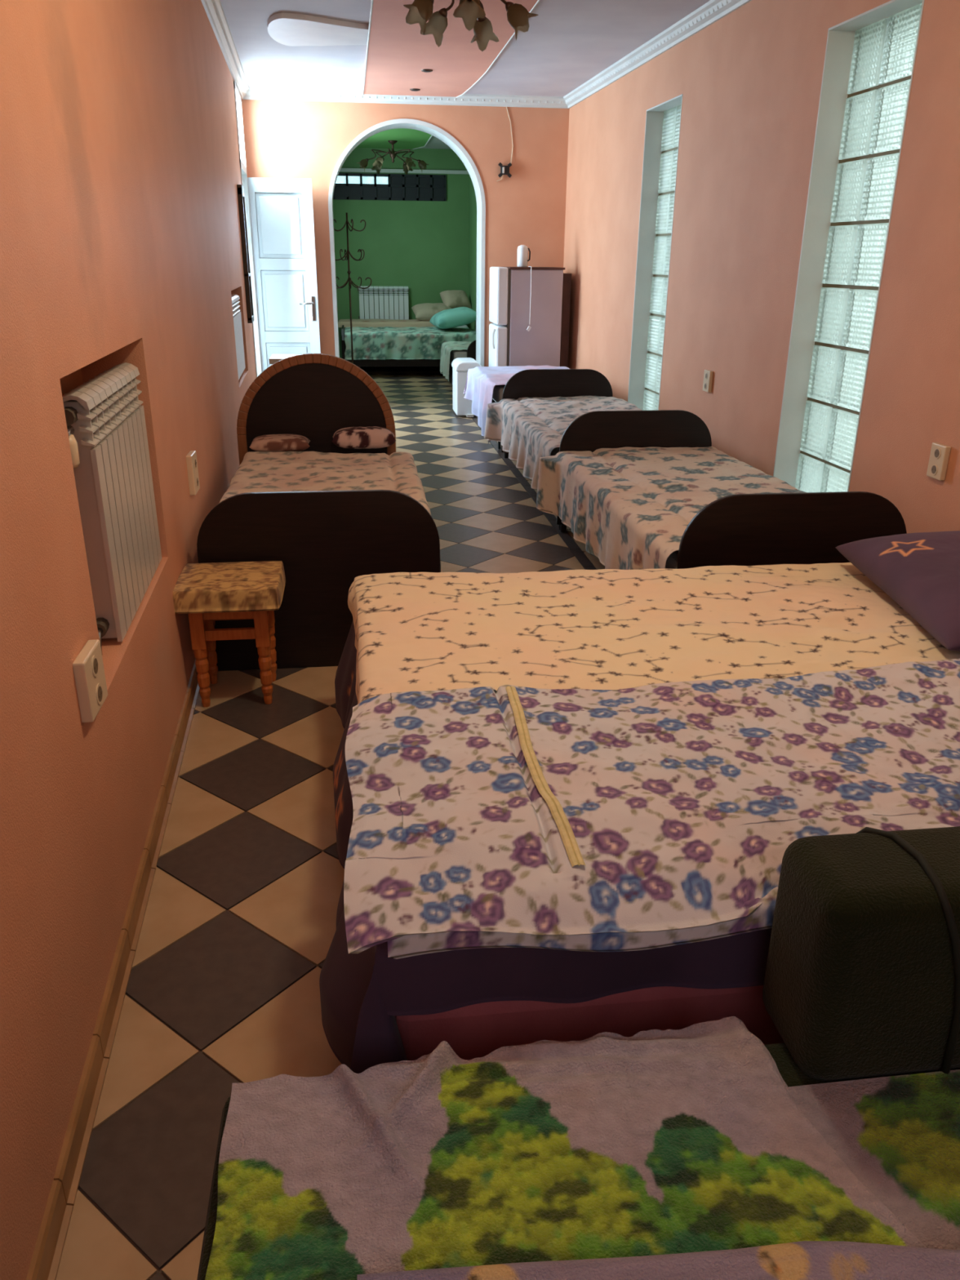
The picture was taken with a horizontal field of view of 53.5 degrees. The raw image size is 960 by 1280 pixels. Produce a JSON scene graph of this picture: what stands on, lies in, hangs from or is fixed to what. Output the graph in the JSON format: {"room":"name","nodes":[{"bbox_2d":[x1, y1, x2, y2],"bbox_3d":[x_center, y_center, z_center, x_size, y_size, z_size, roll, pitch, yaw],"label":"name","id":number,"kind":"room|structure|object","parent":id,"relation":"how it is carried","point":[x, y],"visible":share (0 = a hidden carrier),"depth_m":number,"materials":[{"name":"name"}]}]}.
{"room":"dormitory","nodes":[
{"label":"dormitory","id":0,"kind":"room"},
{"bbox_2d":[0,0,256,1279],"bbox_3d":[-1.443,-1.614,4.073,0.350,3.020,11.881,-3,22,-9],"label":"wall","id":1,"kind":"structure","parent":0,"point":[121,241],"depth_m":2.08,"materials":[{"name":"paint"}]},
{"bbox_2d":[72,640,107,722],"bbox_3d":[-0.826,0.086,2.027,0.030,0.135,0.135,-2,22,-7],"label":"wall socket","id":2,"kind":"object","parent":1,"relation":"attached to","point":[88,665],"visible":1,"depth_m":1.99,"materials":[{"name":"beige plastic"}]},
{"bbox_2d":[62,362,161,655],"bbox_3d":[-1.037,-0.403,2.685,0.095,0.650,0.844,-3,22,-9],"label":"radiator","id":3,"kind":"object","parent":1,"relation":"attached to","point":[104,415],"visible":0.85,"depth_m":2.51,"materials":[{"name":"metal"}]},
{"bbox_2d":[26,658,199,1279],"bbox_3d":[-1.176,-0.046,4.132,0.023,0.070,10.742,-3,22,-9],"label":"baseboard","id":4,"kind":"structure","parent":1,"relation":"attached to","point":[45,1262],"depth_m":1.97,"materials":[{"name":"beige tile"}]},
{"bbox_2d":[186,450,199,495],"bbox_3d":[-1.167,-0.680,3.878,0.030,0.159,0.121,-2,22,-7],"label":"wall socket","id":5,"kind":"object","parent":1,"relation":"attached to","point":[191,457],"visible":1,"depth_m":3.84,"materials":[{"name":"beige plastic"}]},
{"bbox_2d":[200,0,248,99],"bbox_3d":[-1.216,-2.961,3.562,0.084,0.089,11.869,-3,22,-9],"label":"trim","id":6,"kind":"structure","parent":1,"relation":"attached to","point":[214,10],"depth_m":6.74,"materials":[{"name":"white paint"}]},
{"bbox_2d":[231,293,245,379],"bbox_3d":[-1.861,-2.283,7.152,0.095,0.560,0.982,-3,22,-9],"label":"radiator","id":7,"kind":"object","parent":1,"relation":"attached to","point":[235,303],"visible":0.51,"depth_m":7.18,"materials":[{"name":"white metal"}]},
{"bbox_2d":[236,184,253,323],"bbox_3d":[-1.976,-3.246,8.045,0.036,1.064,0.347,-3,22,-9],"label":"wall mirror","id":8,"kind":"object","parent":1,"relation":"attached to","point":[241,195],"visible":1,"depth_m":7.95,"materials":[{"name":"metal"}]},
{"bbox_2d":[233,81,262,377],"bbox_3d":[-2.310,-3.495,8.910,0.336,2.894,0.916,-3,22,-9],"label":"wall","id":9,"kind":"structure","parent":1,"relation":"attached to","point":[237,95],"depth_m":9.06,"materials":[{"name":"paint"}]},
{"bbox_2d":[247,177,320,372],"bbox_3d":[-1.946,-3.382,9.507,0.646,2.217,0.116,-2,22,-7],"label":"door","id":10,"kind":"structure","parent":1,"relation":"in","point":[282,210],"depth_m":9.40,"materials":[{"name":"paint"}]},
{"bbox_2d":[55,366,604,1279],"bbox_3d":[-0.183,-1.106,7.263,4.434,0.280,17.501,-2,22,-7],"label":"floor","id":11,"kind":"structure","parent":0,"point":[238,929],"depth_m":2.42,"materials":[{"name":"tile"}]},
{"bbox_2d":[173,560,285,706],"bbox_3d":[-0.907,-0.019,3.530,0.375,0.473,0.350,-2,22,-7],"label":"stool","id":12,"kind":"object","parent":11,"relation":"on","point":[209,593],"visible":0.99,"depth_m":3.40,"materials":[{"name":"wood"}]},
{"bbox_2d":[268,354,297,364],"bbox_3d":[-1.169,-1.334,6.150,0.289,0.957,0.280,-2,22,-7],"label":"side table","id":13,"kind":"object","parent":11,"relation":"on","point":[273,358],"visible":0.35,"depth_m":5.92,"materials":[{"name":"wood"}]},
{"bbox_2d":[196,353,439,671],"bbox_3d":[-0.773,-0.752,4.603,0.985,1.036,2.054,-2,22,-7],"label":"bed","id":14,"kind":"object","parent":11,"relation":"on","point":[323,540],"visible":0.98,"depth_m":3.73,"materials":[{"name":"brown wood"}]},
{"bbox_2d":[249,434,310,452],"bbox_3d":[-1.120,-1.104,5.346,0.333,0.090,0.177,-2,22,-7],"label":"cushion","id":15,"kind":"object","parent":14,"relation":"on","point":[268,442],"visible":0.93,"depth_m":5.28,"materials":[{"name":"fabric"}]},
{"bbox_2d":[219,451,442,572],"bbox_3d":[-0.709,-0.624,4.555,0.966,0.260,1.762,-2,22,-7],"label":"bedspread","id":16,"kind":"object","parent":14,"relation":"on","point":[258,471],"visible":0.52,"depth_m":4.75,"materials":[{"name":"fabric"}]},
{"bbox_2d":[332,426,395,448],"bbox_3d":[-0.661,-1.152,5.420,0.360,0.119,0.160,-2,22,-7],"label":"cushion","id":17,"kind":"object","parent":14,"relation":"on","point":[375,437],"visible":1,"depth_m":5.36,"materials":[{"name":"fabric"}]},
{"bbox_2d":[333,212,371,363],"bbox_3d":[-1.458,-3.740,10.760,0.486,1.984,0.492,-2,22,-7],"label":"coat stand","id":18,"kind":"object","parent":11,"relation":"on","point":[350,282],"visible":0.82,"depth_m":10.61,"materials":[{"name":"brown metal"}]},
{"bbox_2d":[341,324,467,366],"bbox_3d":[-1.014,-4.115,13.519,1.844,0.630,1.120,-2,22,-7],"label":"bed","id":19,"kind":"object","parent":11,"relation":"on","point":[391,362],"visible":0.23,"depth_m":13.07,"materials":[{"name":"brown wood"}]},
{"bbox_2d":[337,319,435,328],"bbox_3d":[-1.297,-4.706,14.168,1.630,0.100,0.590,-2,22,-7],"label":"bedspread","id":20,"kind":"object","parent":19,"relation":"on","point":[355,322],"visible":0.69,"depth_m":13.92,"materials":[{"name":"fabric"}]},
{"bbox_2d":[411,302,451,320],"bbox_3d":[-0.681,-4.862,14.126,0.620,0.247,0.401,-4,22,-12],"label":"pillow","id":21,"kind":"object","parent":20,"relation":"on","point":[425,311],"visible":0.66,"depth_m":13.97,"materials":[{"name":"fabric"}]},
{"bbox_2d":[440,289,471,308],"bbox_3d":[-0.360,-5.078,14.254,0.421,0.293,0.308,-9,24,-23],"label":"pillow","id":22,"kind":"object","parent":21,"relation":"on","point":[453,299],"visible":0.85,"depth_m":14.15,"materials":[{"name":"fabric"}]},
{"bbox_2d":[344,326,475,359],"bbox_3d":[-0.998,-4.202,13.440,1.818,0.371,1.172,-2,22,-7],"label":"bedspread","id":23,"kind":"object","parent":19,"relation":"on","point":[386,343],"visible":0.92,"depth_m":12.94,"materials":[{"name":"fabric"}]},
{"bbox_2d":[429,306,475,328],"bbox_3d":[-0.365,-4.545,13.434,0.588,0.282,0.700,-4,22,-12],"label":"pillow","id":24,"kind":"object","parent":23,"relation":"on","point":[460,316],"visible":0.96,"depth_m":13.16,"materials":[{"name":"fabric"}]},
{"bbox_2d":[448,340,475,384],"bbox_3d":[-0.139,-3.641,12.389,0.504,0.607,1.251,-2,22,-7],"label":"bed","id":25,"kind":"object","parent":11,"relation":"on","point":[470,352],"visible":0.21,"depth_m":11.83,"materials":[{"name":"black wood"}]},
{"bbox_2d":[440,341,472,382],"bbox_3d":[-0.217,-3.654,12.437,0.542,0.407,1.220,-2,22,-7],"label":"bedspread","id":26,"kind":"object","parent":25,"relation":"on","point":[446,347],"visible":0.7,"depth_m":12.45,"materials":[{"name":"fabric"}]},
{"bbox_2d":[451,357,480,417],"bbox_3d":[-0.139,-2.637,9.931,0.271,0.546,0.481,-2,22,-7],"label":"storage bin","id":27,"kind":"object","parent":11,"relation":"on","point":[461,406],"visible":0.73,"depth_m":9.78,"materials":[{"name":"white plastic"}]},
{"bbox_2d":[492,385,505,448],"bbox_3d":[0.482,-2.129,8.741,0.817,0.527,1.307,-2,22,-7],"label":"bed","id":28,"kind":"object","parent":11,"relation":"on","point":[498,389],"visible":0.08,"depth_m":8.13,"materials":[{"name":"white paint"}]},
{"bbox_2d":[463,365,569,444],"bbox_3d":[0.428,-2.184,8.712,1.057,0.502,1.542,-2,22,-7],"label":"tablecloth","id":29,"kind":"object","parent":28,"relation":"on","point":[481,381],"visible":0.57,"depth_m":8.74,"materials":[{"name":"fabric"}]},
{"bbox_2d":[488,266,564,366],"bbox_3d":[0.438,-3.022,9.719,0.696,1.456,0.579,-2,22,-7],"label":"fridge","id":30,"kind":"object","parent":11,"relation":"on","point":[510,343],"visible":0.55,"depth_m":9.37,"materials":[{"name":"white metal"}]},
{"bbox_2d":[516,244,530,266],"bbox_3d":[0.421,-3.748,9.299,0.116,0.200,0.104,-9,24,-21],"label":"kettle","id":31,"kind":"object","parent":30,"relation":"on","point":[522,250],"visible":0.99,"depth_m":9.26,"materials":[{"name":"white plastic"}]},
{"bbox_2d":[526,266,531,331],"bbox_3d":[0.477,-3.332,9.310,0.047,0.596,0.113,-2,22,-7],"label":"hanging cord","id":32,"kind":"object","parent":30,"relation":"hanging from","point":[529,327],"visible":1,"depth_m":9.29,"materials":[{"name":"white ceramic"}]},
{"bbox_2d":[501,368,613,529],"bbox_3d":[0.774,-1.438,6.784,0.915,0.709,2.290,-2,22,-7],"label":"wooden bed","id":33,"kind":"object","parent":11,"relation":"on","point":[531,383],"visible":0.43,"depth_m":7.72,"materials":[{"name":"brown wood"}]},
{"bbox_2d":[484,395,641,489],"bbox_3d":[0.747,-1.441,6.807,1.102,0.358,2.181,-3,22,-9],"label":"bedspread","id":34,"kind":"object","parent":33,"relation":"on","point":[529,429],"visible":0.6,"depth_m":6.97,"materials":[{"name":"fabric"}]},
{"bbox_2d":[560,272,571,367],"bbox_3d":[0.834,-3.047,9.864,0.079,1.400,0.420,-2,22,-7],"label":"leaning board","id":35,"kind":"object","parent":11,"relation":"on","point":[566,284],"visible":0.29,"depth_m":9.57,"materials":[{"name":"brown wood"}]},
{"bbox_2d":[196,826,959,1279],"bbox_3d":[0.853,0.817,1.165,2.390,0.712,1.139,-2,22,-7],"label":"bed","id":36,"kind":"object","parent":11,"relation":"on","point":[862,978],"visible":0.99,"depth_m":1.43,"materials":[{"name":"fabric"}]},
{"bbox_2d":[786,1069,959,1249],"bbox_3d":[0.910,0.826,1.091,1.000,0.007,0.870,-2,22,-7],"label":"blanket","id":37,"kind":"object","parent":36,"relation":"on","point":[899,1135],"visible":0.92,"depth_m":1.36,"materials":[{"name":"multicoloured fabric"}]},
{"bbox_2d":[204,1016,927,1279],"bbox_3d":[0.213,0.783,1.133,1.089,0.059,0.853,-2,22,-7],"label":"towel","id":38,"kind":"object","parent":37,"relation":"on","point":[693,1138],"visible":0.9,"depth_m":1.31,"materials":[{"name":"multicoloured fabric"}]},
{"bbox_2d":[357,1240,959,1279],"bbox_3d":[0.502,0.842,0.970,1.280,0.036,0.487,-1,22,-3],"label":"blanket","id":39,"kind":"object","parent":37,"relation":"on","point":[803,1260],"visible":1,"depth_m":1.14,"materials":[{"name":"fabric"}]},
{"bbox_2d":[394,985,784,1060],"bbox_3d":[0.896,0.355,2.633,2.338,0.476,1.708,-2,22,-7],"label":"blanket","id":40,"kind":"object","parent":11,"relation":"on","point":[473,1031],"visible":0.02,"depth_m":1.75,"materials":[{"name":"red fabric"}]},
{"bbox_2d":[319,619,772,1073],"bbox_3d":[0.812,0.327,2.595,2.443,0.435,1.891,-2,22,-7],"label":"bed","id":41,"kind":"object","parent":40,"relation":"on","point":[362,993],"visible":0.08,"depth_m":1.64,"materials":[{"name":"fabric"}]},
{"bbox_2d":[347,562,959,704],"bbox_3d":[0.774,-0.035,2.906,2.342,0.110,1.076,-2,22,-7],"label":"sheet","id":42,"kind":"object","parent":41,"relation":"on","point":[602,628],"visible":0.83,"depth_m":2.80,"materials":[{"name":"fabric"}]},
{"bbox_2d":[343,658,959,959],"bbox_3d":[0.900,0.262,2.034,2.373,0.116,0.943,-2,22,-7],"label":"duvet cover","id":43,"kind":"object","parent":42,"relation":"on","point":[666,814],"visible":0.91,"depth_m":1.83,"materials":[{"name":"fabric"}]},
{"bbox_2d":[835,530,959,652],"bbox_3d":[1.641,-0.176,2.940,0.779,0.201,0.881,0,22,0],"label":"pillow","id":44,"kind":"object","parent":42,"relation":"on","point":[920,571],"visible":1,"depth_m":2.92,"materials":[{"name":"fabric"}]},
{"bbox_2d":[556,409,906,568],"bbox_3d":[1.073,-0.617,4.732,0.957,0.719,2.150,-2,22,-7],"label":"wooden bed","id":45,"kind":"object","parent":11,"relation":"on","point":[802,527],"visible":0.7,"depth_m":3.69,"materials":[{"name":"brown wood"}]},
{"bbox_2d":[536,446,804,569],"bbox_3d":[1.028,-0.601,4.732,1.143,0.370,2.120,-2,22,-7],"label":"bedspread","id":46,"kind":"object","parent":45,"relation":"on","point":[631,508],"visible":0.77,"depth_m":4.75,"materials":[{"name":"fabric"}]},
{"bbox_2d":[333,147,469,358],"bbox_3d":[-1.266,-5.746,14.400,2.754,2.996,0.280,-2,22,-7],"label":"wall","id":47,"kind":"structure","parent":0,"point":[422,246],"depth_m":14.18,"materials":[{"name":"paint"}]},
{"bbox_2d":[357,285,409,319],"bbox_3d":[-1.457,-5.095,14.416,0.772,0.485,0.080,-2,22,-7],"label":"radiator","id":48,"kind":"object","parent":47,"relation":"attached to","point":[372,299],"visible":0.84,"depth_m":14.38,"materials":[{"name":"white metal"}]},
{"bbox_2d":[333,173,446,200],"bbox_3d":[-1.591,-6.608,13.994,2.172,0.413,0.308,-2,22,-7],"label":"window","id":49,"kind":"structure","parent":47,"relation":"in","point":[348,186],"depth_m":13.88,"materials":[{"name":"black glass"}]},
{"bbox_2d":[339,168,469,174],"bbox_3d":[-1.253,-6.794,13.803,2.208,0.047,0.047,-2,22,-7],"label":"trim","id":50,"kind":"structure","parent":47,"relation":"attached to","point":[342,170],"depth_m":13.80,"materials":[{"name":"white paint"}]},
{"bbox_2d":[241,99,569,366],"bbox_3d":[-0.873,-3.926,9.875,3.554,2.996,0.397,-2,22,-7],"label":"wall","id":51,"kind":"structure","parent":0,"point":[283,139],"depth_m":9.40,"materials":[{"name":"paint"}]},
{"bbox_2d":[355,128,431,149],"bbox_3d":[-1.020,-6.179,11.508,0.957,0.032,4.317,-2,22,-7],"label":"ceiling","id":52,"kind":"structure","parent":51,"relation":"attached to","point":[406,138],"depth_m":12.44,"materials":[{"name":"green paint"}]},
{"bbox_2d":[356,140,429,174],"bbox_3d":[-1.157,-6.426,12.671,0.977,0.378,0.846,-2,22,-7],"label":"chandelier","id":53,"kind":"object","parent":52,"relation":"hanging from","point":[407,165],"visible":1,"depth_m":12.62,"materials":[{"name":"brown metal"}]},
{"bbox_2d":[243,87,568,108],"bbox_3d":[-0.681,-5.192,9.130,3.157,0.089,0.084,-2,22,-7],"label":"trim","id":54,"kind":"structure","parent":51,"relation":"attached to","point":[261,94],"depth_m":9.13,"materials":[{"name":"white paint"}]},
{"bbox_2d":[328,118,485,366],"bbox_3d":[-0.752,-3.830,9.927,1.568,2.782,0.411,-2,22,-7],"label":"trim","id":55,"kind":"structure","parent":51,"relation":"attached to","point":[424,126],"depth_m":9.61,"materials":[{"name":"white paint"}]},
{"bbox_2d":[412,135,432,149],"bbox_3d":[-0.615,-6.181,11.564,0.156,0.014,4.320,-2,22,-7],"label":"trim","id":56,"kind":"structure","parent":51,"relation":"attached to","point":[431,135],"depth_m":12.90,"materials":[{"name":"white paint"}]},
{"bbox_2d":[497,106,513,181],"bbox_3d":[0.252,-4.890,9.390,0.163,0.672,0.060,-2,22,-7],"label":"wall bracket","id":57,"kind":"object","parent":51,"relation":"attached to","point":[504,170],"visible":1,"depth_m":9.46,"materials":[{"name":"plastic"}]},
{"bbox_2d":[220,0,710,149],"bbox_3d":[-0.145,-4.068,5.974,4.434,0.187,17.315,-2,22,-7],"label":"ceiling","id":58,"kind":"structure","parent":0,"point":[568,43],"depth_m":7.11,"materials":[{"name":"paint"}]},
{"bbox_2d":[266,12,368,46],"bbox_3d":[-1.103,-4.200,6.577,0.709,0.032,0.886,-2,22,-7],"label":"ceiling lamp","id":59,"kind":"object","parent":58,"relation":"attached to","point":[292,29],"depth_m":6.48,"materials":[{"name":"paint"}]},
{"bbox_2d":[362,0,540,97],"bbox_3d":[0.119,-3.012,3.654,1.006,0.039,11.730,-2,22,-7],"label":"ceiling panel","id":60,"kind":"object","parent":58,"relation":"attached to","point":[397,51],"visible":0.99,"depth_m":7.13,"materials":[{"name":"pink paint"}]},
{"bbox_2d":[409,88,420,91],"bbox_3d":[-0.594,-5.022,8.698,0.100,0.013,0.098,-2,22,-7],"label":"ceiling spotlight","id":61,"kind":"object","parent":60,"relation":"attached to","point":[411,89],"visible":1,"depth_m":8.68,"materials":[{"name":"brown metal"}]},
{"bbox_2d":[421,68,432,72],"bbox_3d":[-0.434,-4.660,7.800,0.100,0.013,0.098,-2,22,-7],"label":"ceiling spotlight","id":62,"kind":"object","parent":60,"relation":"attached to","point":[426,70],"visible":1,"depth_m":7.78,"materials":[{"name":"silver metal"}]},
{"bbox_2d":[403,0,454,47],"label":"lampshade","id":63,"kind":"object","parent":60,"relation":"hanging from","point":[420,11],"depth_m":4.53,"materials":[{"name":"brown glass"}]},
{"bbox_2d":[453,0,499,51],"label":"lampshade","id":64,"kind":"object","parent":60,"relation":"hanging from","point":[471,14],"depth_m":4.45,"materials":[{"name":"brown glass"}]},
{"bbox_2d":[500,0,537,39],"label":"lampshade","id":65,"kind":"object","parent":60,"relation":"hanging from","point":[517,15],"depth_m":4.56,"materials":[{"name":"brown glass"}]},
{"bbox_2d":[468,175,476,331],"bbox_3d":[0.243,-4.942,12.431,0.289,2.996,4.784,-2,22,-7],"label":"wall","id":66,"kind":"structure","parent":0,"point":[472,196],"depth_m":13.90,"materials":[{"name":"paint"}]},
{"bbox_2d":[563,0,959,533],"bbox_3d":[1.919,-1.825,4.672,0.350,3.020,12.290,-3,22,-8],"label":"wall","id":67,"kind":"structure","parent":0,"point":[749,82],"depth_m":5.44,"materials":[{"name":"paint"}]},
{"bbox_2d":[627,93,682,410],"bbox_3d":[1.481,-2.777,7.302,0.370,2.368,0.804,-2,22,-7],"label":"window","id":68,"kind":"structure","parent":67,"relation":"in","point":[663,121],"depth_m":7.47,"materials":[{"name":"white glass"}]},
{"bbox_2d":[563,0,751,108],"bbox_3d":[1.748,-3.077,3.916,0.084,0.089,11.862,-3,22,-8],"label":"trim","id":69,"kind":"structure","parent":67,"relation":"attached to","point":[713,11],"depth_m":6.74,"materials":[{"name":"white paint"}]},
{"bbox_2d":[702,369,713,392],"bbox_3d":[1.499,-1.706,6.275,0.027,0.135,0.112,-2,22,-7],"label":"wall socket","id":70,"kind":"object","parent":67,"relation":"attached to","point":[708,375],"visible":1,"depth_m":6.25,"materials":[{"name":"beige plastic"}]},
{"bbox_2d":[773,0,924,492],"bbox_3d":[1.915,-1.731,4.707,0.371,2.368,0.837,-2,22,-7],"label":"window","id":71,"kind":"structure","parent":67,"relation":"in","point":[870,56],"depth_m":4.78,"materials":[{"name":"white glass"}]},
{"bbox_2d":[926,442,951,480],"bbox_3d":[1.892,-0.737,3.935,0.027,0.140,0.103,-2,22,-7],"label":"wall socket","id":72,"kind":"object","parent":67,"relation":"attached to","point":[940,453],"visible":1,"depth_m":3.92,"materials":[{"name":"beige plastic"}]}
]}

